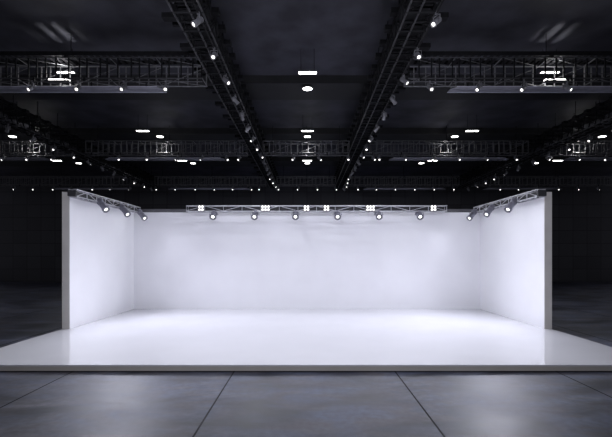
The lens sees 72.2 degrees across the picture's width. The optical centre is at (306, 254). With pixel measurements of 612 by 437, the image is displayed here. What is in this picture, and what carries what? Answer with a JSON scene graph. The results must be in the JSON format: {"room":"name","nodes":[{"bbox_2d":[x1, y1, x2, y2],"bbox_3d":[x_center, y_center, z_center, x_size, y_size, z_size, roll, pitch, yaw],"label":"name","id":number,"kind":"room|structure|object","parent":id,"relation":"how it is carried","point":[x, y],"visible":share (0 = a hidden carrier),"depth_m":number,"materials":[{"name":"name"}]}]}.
{"room":"exhibition hall","nodes":[
{"label":"exhibition hall","id":0,"kind":"room"},
{"bbox_2d":[0,0,611,175],"bbox_3d":[0.000,-6.900,14.500,56.000,0.200,43.000,0,0,0],"label":"ceiling","id":1,"kind":"structure","parent":0,"point":[267,37],"depth_m":14.39,"materials":[{"name":"paint"}]},
{"bbox_2d":[0,126,69,155],"bbox_3d":[-16.071,-5.976,22.066,6.867,1.648,0.728,0,0,0],"label":"truss","id":2,"kind":"object","parent":1,"relation":"hanging from","point":[2,141],"visible":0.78,"depth_m":22.09,"materials":[{"name":"grey metal"}]},
{"bbox_2d":[0,154,49,159],"bbox_3d":[-16.350,-5.130,21.933,5.900,0.320,0.298,0,0,0],"label":"rail","id":3,"kind":"object","parent":2,"relation":"hanging from","point":[9,157],"visible":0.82,"depth_m":21.81,"materials":[{"name":"grey metal"}]},
{"bbox_2d":[54,49,75,72],"bbox_3d":[-7.960,-6.401,13.850,0.620,0.799,0.200,0,0,0],"label":"panel light","id":4,"kind":"object","parent":1,"relation":"hanging from","point":[72,70],"visible":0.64,"depth_m":13.76,"materials":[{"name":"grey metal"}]},
{"bbox_2d":[0,166,141,186],"bbox_3d":[-18.821,-5.976,31.966,12.367,1.648,0.728,0,0,0],"label":"truss","id":5,"kind":"object","parent":1,"relation":"hanging from","point":[77,184],"visible":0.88,"depth_m":31.69,"materials":[{"name":"grey metal"}]},
{"bbox_2d":[54,185,130,189],"bbox_3d":[-16.350,-5.130,31.833,5.900,0.320,0.298,0,0,0],"label":"rail","id":6,"kind":"object","parent":5,"relation":"hanging from","point":[60,188],"visible":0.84,"depth_m":31.71,"materials":[{"name":"grey metal"}]},
{"bbox_2d":[0,95,160,187],"bbox_3d":[-12.415,-5.981,20.720,1.510,1.638,25.660,0,0,0],"label":"truss","id":7,"kind":"object","parent":1,"relation":"hanging from","point":[10,109],"visible":0.92,"depth_m":20.76,"materials":[{"name":"metal"}]},
{"bbox_2d":[5,123,10,132],"bbox_3d":[-11.867,-5.031,16.660,0.275,0.354,0.207,0,0,30],"label":"track spotlight","id":8,"kind":"object","parent":7,"relation":"attached to","point":[8,128],"visible":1,"depth_m":16.62,"materials":[{"name":"metal"}]},
{"bbox_2d":[0,34,206,86],"bbox_3d":[-7.316,-5.976,12.866,8.377,1.648,0.728,0,0,0],"label":"truss","id":9,"kind":"object","parent":1,"relation":"hanging from","point":[29,60],"visible":0.88,"depth_m":12.78,"materials":[{"name":"metal"}]},
{"bbox_2d":[26,80,35,91],"bbox_3d":[-8.207,-5.016,12.504,0.207,0.354,0.275,0,0,34],"label":"track spotlight","id":10,"kind":"object","parent":9,"relation":"attached to","point":[30,88],"visible":1,"depth_m":12.47,"materials":[{"name":"metal"}]},
{"bbox_2d":[47,79,71,82],"bbox_3d":[-7.620,-5.367,12.930,0.660,0.070,0.200,0,0,0],"label":"work light","id":11,"kind":"object","parent":9,"relation":"on","point":[48,79],"visible":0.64,"depth_m":12.86,"materials":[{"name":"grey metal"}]},
{"bbox_2d":[74,81,81,91],"bbox_3d":[-6.828,-5.016,12.501,0.207,0.354,0.275,0,0,-6],"label":"track spotlight","id":12,"kind":"object","parent":9,"relation":"attached to","point":[78,86],"visible":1,"depth_m":12.50,"materials":[{"name":"metal"}]},
{"bbox_2d":[0,82,166,92],"bbox_3d":[-7.400,-5.130,12.733,6.200,0.320,0.298,0,0,0],"label":"rail","id":13,"kind":"object","parent":9,"relation":"hanging from","point":[3,89],"visible":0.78,"depth_m":12.64,"materials":[{"name":"grey metal"}]},
{"bbox_2d":[119,81,126,91],"bbox_3d":[-5.468,-5.016,12.501,0.207,0.354,0.275,0,0,17],"label":"track spotlight","id":14,"kind":"object","parent":9,"relation":"attached to","point":[122,88],"visible":1,"depth_m":12.47,"materials":[{"name":"metal"}]},
{"bbox_2d":[162,81,168,91],"bbox_3d":[-4.211,-5.016,12.501,0.207,0.354,0.275,0,0,-14],"label":"track spotlight","id":15,"kind":"object","parent":9,"relation":"attached to","point":[165,87],"visible":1,"depth_m":12.46,"materials":[{"name":"metal"}]},
{"bbox_2d":[136,129,149,131],"bbox_3d":[-7.960,-6.401,20.350,0.620,0.799,0.200,0,0,0],"label":"panel light","id":16,"kind":"object","parent":1,"relation":"hanging from","point":[137,130],"visible":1,"depth_m":20.27,"materials":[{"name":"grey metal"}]},
{"bbox_2d":[85,126,247,155],"bbox_3d":[-7.316,-5.976,22.066,8.377,1.648,0.728,0,0,0],"label":"truss","id":17,"kind":"object","parent":1,"relation":"hanging from","point":[167,141],"visible":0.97,"depth_m":21.92,"materials":[{"name":"grey metal"}]},
{"bbox_2d":[106,154,224,159],"bbox_3d":[-7.400,-5.130,21.933,6.200,0.320,0.298,0,0,0],"label":"rail","id":18,"kind":"object","parent":17,"relation":"hanging from","point":[149,157],"visible":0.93,"depth_m":21.81,"materials":[{"name":"grey metal"}]},
{"bbox_2d":[154,166,264,186],"bbox_3d":[-7.316,-5.976,31.966,8.377,1.648,0.728,0,0,0],"label":"truss","id":19,"kind":"object","parent":1,"relation":"hanging from","point":[162,176],"visible":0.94,"depth_m":31.68,"materials":[{"name":"grey metal"}]},
{"bbox_2d":[169,185,249,189],"bbox_3d":[-7.400,-5.130,31.833,6.200,0.320,0.298,0,0,0],"label":"rail","id":20,"kind":"object","parent":19,"relation":"hanging from","point":[220,188],"visible":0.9,"depth_m":31.88,"materials":[{"name":"grey metal"}]},
{"bbox_2d":[161,0,279,187],"bbox_3d":[-2.915,-5.981,18.220,1.510,1.638,30.660,0,0,0],"label":"truss","id":21,"kind":"object","parent":1,"relation":"hanging from","point":[207,35],"visible":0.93,"depth_m":12.70,"materials":[{"name":"metal"}]},
{"bbox_2d":[191,11,203,27],"bbox_3d":[-2.347,-5.031,8.990,0.275,0.354,0.207,0,0,-30],"label":"track spotlight","id":22,"kind":"object","parent":21,"relation":"attached to","point":[199,19],"visible":1,"depth_m":8.96,"materials":[{"name":"metal"}]},
{"bbox_2d":[210,47,217,59],"bbox_3d":[-2.330,-5.031,10.510,0.207,0.354,0.275,0,0,0],"label":"track spotlight","id":23,"kind":"object","parent":21,"relation":"attached to","point":[213,55],"visible":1,"depth_m":10.48,"materials":[{"name":"metal"}]},
{"bbox_2d":[222,74,230,85],"bbox_3d":[-2.313,-5.031,12.050,0.275,0.354,0.207,0,0,30],"label":"track spotlight","id":24,"kind":"object","parent":21,"relation":"attached to","point":[224,79],"visible":1,"depth_m":12.01,"materials":[{"name":"metal"}]},
{"bbox_2d":[231,94,239,104],"bbox_3d":[-2.313,-5.031,13.600,0.275,0.354,0.207,0,0,-30],"label":"track spotlight","id":25,"kind":"object","parent":21,"relation":"attached to","point":[233,98],"visible":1,"depth_m":13.55,"materials":[{"name":"metal"}]},
{"bbox_2d":[240,111,244,120],"bbox_3d":[-2.330,-5.031,15.140,0.207,0.354,0.275,0,0,0],"label":"track spotlight","id":26,"kind":"object","parent":21,"relation":"attached to","point":[241,112],"visible":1,"depth_m":15.10,"materials":[{"name":"metal"}]},
{"bbox_2d":[0,75,611,99],"bbox_3d":[0.000,-6.650,16.750,56.000,0.300,1.700,0,0,0],"label":"ceiling beam","id":27,"kind":"structure","parent":1,"relation":"attached to","point":[259,87],"depth_m":16.50,"materials":[{"name":"black metal"}]},
{"bbox_2d":[302,85,312,90],"bbox_3d":[0.020,-6.427,16.200,0.450,0.046,0.450,0,0,0],"label":"recessed light","id":28,"kind":"object","parent":27,"relation":"attached to","point":[307,87],"visible":1,"depth_m":16.15,"materials":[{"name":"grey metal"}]},
{"bbox_2d":[303,87,311,90],"bbox_3d":[0.020,-6.419,16.200,0.350,0.030,0.350,0,0,0],"label":"diffuser","id":29,"kind":"object","parent":28,"relation":"attached to","point":[304,88],"depth_m":16.15,"materials":[{"name":"white plastic"}]},
{"bbox_2d":[0,128,611,141],"bbox_3d":[0.000,-6.650,23.350,56.000,0.300,1.700,0,0,0],"label":"ceiling beam","id":30,"kind":"structure","parent":1,"relation":"attached to","point":[89,134],"depth_m":22.65,"materials":[{"name":"black metal"}]},
{"bbox_2d":[0,157,611,165],"bbox_3d":[0.000,-6.650,29.950,56.000,0.300,1.700,0,0,0],"label":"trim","id":31,"kind":"structure","parent":1,"relation":"attached to","point":[66,161],"depth_m":29.51,"materials":[{"name":"black metal"}]},
{"bbox_2d":[263,126,348,155],"bbox_3d":[-0.046,-5.976,22.066,4.516,1.648,0.728,0,0,0],"label":"truss","id":32,"kind":"object","parent":1,"relation":"hanging from","point":[306,142],"visible":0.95,"depth_m":22.09,"materials":[{"name":"grey metal"}]},
{"bbox_2d":[276,166,335,186],"bbox_3d":[-0.046,-5.976,31.966,4.516,1.648,0.728,0,0,0],"label":"truss","id":33,"kind":"object","parent":1,"relation":"hanging from","point":[283,176],"visible":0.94,"depth_m":31.70,"materials":[{"name":"grey metal"}]},
{"bbox_2d":[298,70,316,73],"bbox_3d":[0.020,-6.401,13.850,0.620,0.799,0.200,0,0,0],"label":"panel light","id":34,"kind":"object","parent":1,"relation":"hanging from","point":[299,71],"visible":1,"depth_m":13.78,"materials":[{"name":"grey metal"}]},
{"bbox_2d":[299,72,315,73],"bbox_3d":[0.020,-6.006,13.850,0.580,0.010,0.160,0,0,0],"label":"diffuser","id":35,"kind":"object","parent":34,"relation":"attached to","point":[299,72],"depth_m":13.85,"materials":[{"name":"white plastic"}]},
{"bbox_2d":[301,129,313,131],"bbox_3d":[0.020,-6.401,20.350,0.620,0.799,0.200,0,0,0],"label":"panel light","id":36,"kind":"object","parent":1,"relation":"hanging from","point":[302,130],"visible":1,"depth_m":20.27,"materials":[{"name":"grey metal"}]},
{"bbox_2d":[333,0,448,187],"bbox_3d":[2.815,-5.981,18.220,1.510,1.638,30.660,0,0,0],"label":"truss","id":37,"kind":"object","parent":1,"relation":"hanging from","point":[412,18],"visible":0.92,"depth_m":12.73,"materials":[{"name":"metal"}]},
{"bbox_2d":[382,110,386,120],"bbox_3d":[2.780,-5.031,15.140,0.207,0.354,0.275,0,0,0],"label":"track spotlight","id":38,"kind":"object","parent":37,"relation":"attached to","point":[383,112],"visible":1,"depth_m":15.11,"materials":[{"name":"metal"}]},
{"bbox_2d":[390,94,396,104],"bbox_3d":[2.797,-5.031,13.600,0.275,0.354,0.207,0,0,-30],"label":"track spotlight","id":39,"kind":"object","parent":37,"relation":"attached to","point":[392,99],"visible":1,"depth_m":13.55,"materials":[{"name":"metal"}]},
{"bbox_2d":[400,73,408,85],"bbox_3d":[2.797,-5.031,12.050,0.275,0.354,0.207,0,0,30],"label":"track spotlight","id":40,"kind":"object","parent":37,"relation":"attached to","point":[406,82],"visible":1,"depth_m":12.01,"materials":[{"name":"metal"}]},
{"bbox_2d":[414,47,421,59],"bbox_3d":[2.780,-5.031,10.510,0.207,0.354,0.275,0,0,0],"label":"track spotlight","id":41,"kind":"object","parent":37,"relation":"attached to","point":[417,55],"visible":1,"depth_m":10.48,"materials":[{"name":"metal"}]},
{"bbox_2d":[430,11,441,27],"bbox_3d":[2.763,-5.031,8.990,0.275,0.354,0.207,0,0,-30],"label":"track spotlight","id":42,"kind":"object","parent":37,"relation":"attached to","point":[433,24],"visible":1,"depth_m":8.95,"materials":[{"name":"metal"}]},
{"bbox_2d":[347,166,459,186],"bbox_3d":[7.274,-5.976,31.966,8.477,1.648,0.728,0,0,0],"label":"truss","id":43,"kind":"object","parent":1,"relation":"hanging from","point":[353,176],"visible":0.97,"depth_m":31.70,"materials":[{"name":"grey metal"}]},
{"bbox_2d":[363,185,444,189],"bbox_3d":[7.400,-5.130,31.833,6.200,0.320,0.298,0,0,0],"label":"rail","id":44,"kind":"object","parent":43,"relation":"hanging from","point":[371,188],"visible":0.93,"depth_m":31.88,"materials":[{"name":"grey metal"}]},
{"bbox_2d":[364,126,528,155],"bbox_3d":[7.274,-5.976,22.066,8.477,1.648,0.728,0,0,0],"label":"truss","id":45,"kind":"object","parent":1,"relation":"hanging from","point":[374,141],"visible":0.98,"depth_m":22.09,"materials":[{"name":"grey metal"}]},
{"bbox_2d":[389,154,507,159],"bbox_3d":[7.400,-5.130,21.933,6.200,0.320,0.298,0,0,0],"label":"rail","id":46,"kind":"object","parent":45,"relation":"hanging from","point":[400,157],"visible":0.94,"depth_m":21.81,"materials":[{"name":"grey metal"}]},
{"bbox_2d":[465,115,478,131],"bbox_3d":[8.000,-6.401,20.350,0.620,0.799,0.200,0,0,0],"label":"panel light","id":47,"kind":"object","parent":1,"relation":"hanging from","point":[467,129],"visible":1,"depth_m":20.35,"materials":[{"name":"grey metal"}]},
{"bbox_2d":[404,33,611,86],"bbox_3d":[7.274,-5.976,12.866,8.477,1.648,0.728,0,0,0],"label":"truss","id":48,"kind":"object","parent":1,"relation":"hanging from","point":[550,55],"visible":0.9,"depth_m":12.59,"materials":[{"name":"metal"}]},
{"bbox_2d":[427,80,433,91],"bbox_3d":[3.668,-5.016,12.501,0.207,0.354,0.275,0,0,-16],"label":"track spotlight","id":49,"kind":"object","parent":48,"relation":"hanging from","point":[431,88],"visible":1,"depth_m":12.47,"materials":[{"name":"metal"}]},
{"bbox_2d":[475,80,482,91],"bbox_3d":[5.116,-5.016,12.509,0.275,0.354,0.207,0,0,-34],"label":"track spotlight","id":50,"kind":"object","parent":48,"relation":"attached to","point":[477,89],"visible":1,"depth_m":12.46,"materials":[{"name":"metal"}]},
{"bbox_2d":[410,51,611,64],"bbox_3d":[7.275,-6.050,12.900,8.470,0.120,0.620,0,0,0],"label":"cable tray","id":51,"kind":"object","parent":48,"relation":"on","point":[424,53],"depth_m":12.68,"materials":[{"name":"black paint"}]},
{"bbox_2d":[519,80,527,91],"bbox_3d":[6.449,-5.016,12.511,0.275,0.354,0.207,0,0,-27],"label":"track spotlight","id":52,"kind":"object","parent":48,"relation":"attached to","point":[524,86],"visible":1,"depth_m":12.47,"materials":[{"name":"metal"}]},
{"bbox_2d":[447,82,611,92],"bbox_3d":[7.400,-5.130,12.733,6.200,0.320,0.298,0,0,0],"label":"rail","id":53,"kind":"object","parent":48,"relation":"hanging from","point":[459,89],"visible":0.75,"depth_m":12.64,"materials":[{"name":"grey metal"}]},
{"bbox_2d":[542,79,566,82],"bbox_3d":[7.620,-5.367,12.930,0.660,0.070,0.200,0,0,0],"label":"work light","id":54,"kind":"object","parent":48,"relation":"on","point":[545,79],"visible":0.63,"depth_m":12.86,"materials":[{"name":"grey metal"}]},
{"bbox_2d":[563,80,572,91],"bbox_3d":[7.768,-5.016,12.506,0.207,0.354,0.275,0,0,-44],"label":"track spotlight","id":55,"kind":"object","parent":48,"relation":"attached to","point":[566,86],"visible":1,"depth_m":12.48,"materials":[{"name":"metal"}]},
{"bbox_2d":[453,95,611,188],"bbox_3d":[12.365,-5.981,20.720,1.510,1.638,25.660,0,0,0],"label":"truss","id":56,"kind":"object","parent":1,"relation":"hanging from","point":[589,116],"visible":0.94,"depth_m":20.74,"materials":[{"name":"metal"}]},
{"bbox_2d":[474,176,611,186],"bbox_3d":[18.804,-5.976,31.966,12.417,1.648,0.728,0,0,0],"label":"truss","id":57,"kind":"object","parent":1,"relation":"hanging from","point":[519,177],"visible":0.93,"depth_m":31.69,"materials":[{"name":"grey metal"}]},
{"bbox_2d":[483,185,560,189],"bbox_3d":[16.350,-5.130,31.833,5.900,0.320,0.298,0,0,0],"label":"rail","id":58,"kind":"object","parent":57,"relation":"hanging from","point":[491,188],"visible":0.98,"depth_m":31.88,"materials":[{"name":"grey metal"}]},
{"bbox_2d":[539,49,560,72],"bbox_3d":[8.000,-6.401,13.850,0.620,0.799,0.200,0,0,0],"label":"panel light","id":59,"kind":"object","parent":1,"relation":"hanging from","point":[541,71],"visible":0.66,"depth_m":13.76,"materials":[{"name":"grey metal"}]},
{"bbox_2d":[543,140,611,155],"bbox_3d":[16.054,-5.976,22.066,6.917,1.648,0.728,0,0,0],"label":"truss","id":60,"kind":"object","parent":1,"relation":"hanging from","point":[585,142],"visible":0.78,"depth_m":21.91,"materials":[{"name":"grey metal"}]},
{"bbox_2d":[563,154,611,159],"bbox_3d":[16.350,-5.130,21.933,5.900,0.320,0.298,0,0,0],"label":"rail","id":61,"kind":"object","parent":60,"relation":"hanging from","point":[569,158],"visible":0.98,"depth_m":21.81,"materials":[{"name":"grey metal"}]},
{"bbox_2d":[0,282,611,436],"bbox_3d":[0.000,2.400,14.500,56.000,0.200,43.000,0,0,0],"label":"floor","id":62,"kind":"structure","parent":0,"point":[32,403],"depth_m":6.73,"materials":[{"name":"concrete"}]},
{"bbox_2d":[0,309,611,370],"bbox_3d":[0.000,2.231,12.678,14.306,0.138,8.843,0,0,0],"label":"platform","id":63,"kind":"object","parent":62,"relation":"on","point":[134,339],"visible":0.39,"depth_m":10.38,"materials":[{"name":"white paint"}]},
{"bbox_2d":[62,192,551,328],"bbox_3d":[0.000,0.161,14.665,14.306,4.002,4.810,0,0,0],"label":"booth","id":64,"kind":"object","parent":63,"relation":"on","point":[500,263],"visible":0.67,"depth_m":16.84,"materials":[{"name":"white paint"}]},
{"bbox_2d":[67,189,140,212],"bbox_3d":[-6.825,-1.780,14.317,0.469,0.240,4.673,0,0,0],"label":"lighting truss","id":65,"kind":"object","parent":64,"relation":"on","point":[72,193],"visible":0.83,"depth_m":13.19,"materials":[{"name":"metal"}]},
{"bbox_2d":[96,198,109,212],"bbox_3d":[-6.439,-1.565,13.244,0.510,0.484,0.314,0,0,28],"label":"spotlight","id":66,"kind":"object","parent":65,"relation":"attached to","point":[100,201],"visible":0.99,"depth_m":13.18,"materials":[{"name":"grey metal"}]},
{"bbox_2d":[119,204,130,216],"bbox_3d":[-6.439,-1.565,14.824,0.510,0.484,0.314,0,0,28],"label":"spotlight","id":67,"kind":"object","parent":65,"relation":"attached to","point":[122,208],"visible":0.99,"depth_m":14.76,"materials":[{"name":"grey metal"}]},
{"bbox_2d":[136,209,147,220],"bbox_3d":[-6.439,-1.565,16.374,0.510,0.484,0.314,0,0,28],"label":"spotlight","id":68,"kind":"object","parent":65,"relation":"attached to","point":[140,213],"visible":0.98,"depth_m":16.30,"materials":[{"name":"grey metal"}]},
{"bbox_2d":[186,205,446,211],"bbox_3d":[0.372,-1.810,16.576,10.150,0.250,0.529,0,0,0],"label":"lighting truss","id":69,"kind":"object","parent":64,"relation":"on","point":[192,208],"visible":0.93,"depth_m":16.48,"materials":[{"name":"metal"}]},
{"bbox_2d":[198,205,203,210],"bbox_3d":[-4.107,-1.815,16.282,0.250,0.250,0.067,0,0,0],"label":"light","id":70,"kind":"object","parent":69,"relation":"attached to","point":[200,207],"visible":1,"depth_m":16.26,"materials":[{"name":"grey metal"}]},
{"bbox_2d":[209,210,217,219],"bbox_3d":[-3.630,-1.545,16.300,0.354,0.399,0.419,0,0,0],"label":"spotlight","id":71,"kind":"object","parent":69,"relation":"attached to","point":[212,216],"visible":1,"depth_m":16.20,"materials":[{"name":"grey metal"}]},
{"bbox_2d":[250,210,257,219],"bbox_3d":[-2.027,-1.545,16.300,0.354,0.399,0.419,0,0,0],"label":"spotlight","id":72,"kind":"object","parent":69,"relation":"attached to","point":[254,216],"visible":1,"depth_m":16.19,"materials":[{"name":"grey metal"}]},
{"bbox_2d":[261,205,269,210],"bbox_3d":[-1.608,-1.815,16.282,0.365,0.250,0.067,0,0,0],"label":"light","id":73,"kind":"object","parent":69,"relation":"attached to","point":[263,207],"visible":1,"depth_m":16.26,"materials":[{"name":"grey metal"}]},
{"bbox_2d":[291,210,299,219],"bbox_3d":[-0.444,-1.545,16.300,0.354,0.399,0.419,0,0,0],"label":"spotlight","id":74,"kind":"object","parent":69,"relation":"attached to","point":[295,216],"visible":1,"depth_m":16.19,"materials":[{"name":"grey metal"}]},
{"bbox_2d":[303,205,309,210],"bbox_3d":[-0.019,-1.815,16.282,0.250,0.250,0.067,0,0,0],"label":"light","id":75,"kind":"object","parent":69,"relation":"attached to","point":[305,207],"visible":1,"depth_m":16.26,"materials":[{"name":"grey metal"}]},
{"bbox_2d":[323,205,329,210],"bbox_3d":[0.756,-1.815,16.282,0.250,0.250,0.067,0,0,0],"label":"light","id":76,"kind":"object","parent":69,"relation":"attached to","point":[325,207],"visible":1,"depth_m":16.26,"materials":[{"name":"grey metal"}]},
{"bbox_2d":[333,210,341,219],"bbox_3d":[1.178,-1.545,16.300,0.354,0.399,0.419,0,0,0],"label":"spotlight","id":77,"kind":"object","parent":69,"relation":"attached to","point":[337,216],"visible":1,"depth_m":16.19,"materials":[{"name":"grey metal"}]},
{"bbox_2d":[366,205,374,210],"bbox_3d":[2.461,-1.815,16.282,0.365,0.250,0.067,0,0,0],"label":"light","id":78,"kind":"object","parent":69,"relation":"attached to","point":[368,207],"visible":1,"depth_m":16.26,"materials":[{"name":"grey metal"}]},
{"bbox_2d":[374,210,382,219],"bbox_3d":[2.781,-1.545,16.300,0.354,0.399,0.419,0,0,0],"label":"spotlight","id":79,"kind":"object","parent":69,"relation":"attached to","point":[378,214],"visible":1,"depth_m":16.20,"materials":[{"name":"grey metal"}]},
{"bbox_2d":[415,210,423,219],"bbox_3d":[4.364,-1.545,16.300,0.354,0.399,0.419,0,0,0],"label":"spotlight","id":80,"kind":"object","parent":69,"relation":"attached to","point":[420,216],"visible":1,"depth_m":16.20,"materials":[{"name":"grey metal"}]},
{"bbox_2d":[430,205,436,210],"bbox_3d":[4.902,-1.815,16.282,0.250,0.250,0.067,0,0,0],"label":"light","id":81,"kind":"object","parent":69,"relation":"attached to","point":[432,207],"visible":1,"depth_m":16.26,"materials":[{"name":"grey metal"}]},
{"bbox_2d":[473,189,546,212],"bbox_3d":[6.825,-1.780,14.317,0.469,0.240,4.673,0,0,0],"label":"lighting truss","id":82,"kind":"object","parent":64,"relation":"on","point":[539,193],"visible":0.8,"depth_m":13.19,"materials":[{"name":"metal"}]},
{"bbox_2d":[466,209,477,220],"bbox_3d":[6.439,-1.565,16.374,0.510,0.484,0.314,0,0,-28],"label":"spotlight","id":83,"kind":"object","parent":82,"relation":"attached to","point":[473,213],"visible":0.99,"depth_m":16.30,"materials":[{"name":"grey metal"}]},
{"bbox_2d":[483,204,494,216],"bbox_3d":[6.439,-1.565,14.824,0.510,0.484,0.314,0,0,-28],"label":"spotlight","id":84,"kind":"object","parent":82,"relation":"attached to","point":[490,208],"visible":0.99,"depth_m":14.76,"materials":[{"name":"grey metal"}]},
{"bbox_2d":[504,198,517,212],"bbox_3d":[6.439,-1.565,13.244,0.510,0.484,0.314,0,0,-28],"label":"spotlight","id":85,"kind":"object","parent":82,"relation":"attached to","point":[513,201],"visible":0.99,"depth_m":13.18,"materials":[{"name":"grey metal"}]},
{"bbox_2d":[0,176,611,281],"bbox_3d":[0.000,-2.250,36.100,56.000,9.100,0.200,0,0,0],"label":"wall","id":86,"kind":"structure","parent":0,"point":[30,221],"depth_m":36.00,"materials":[{"name":"black paint"}]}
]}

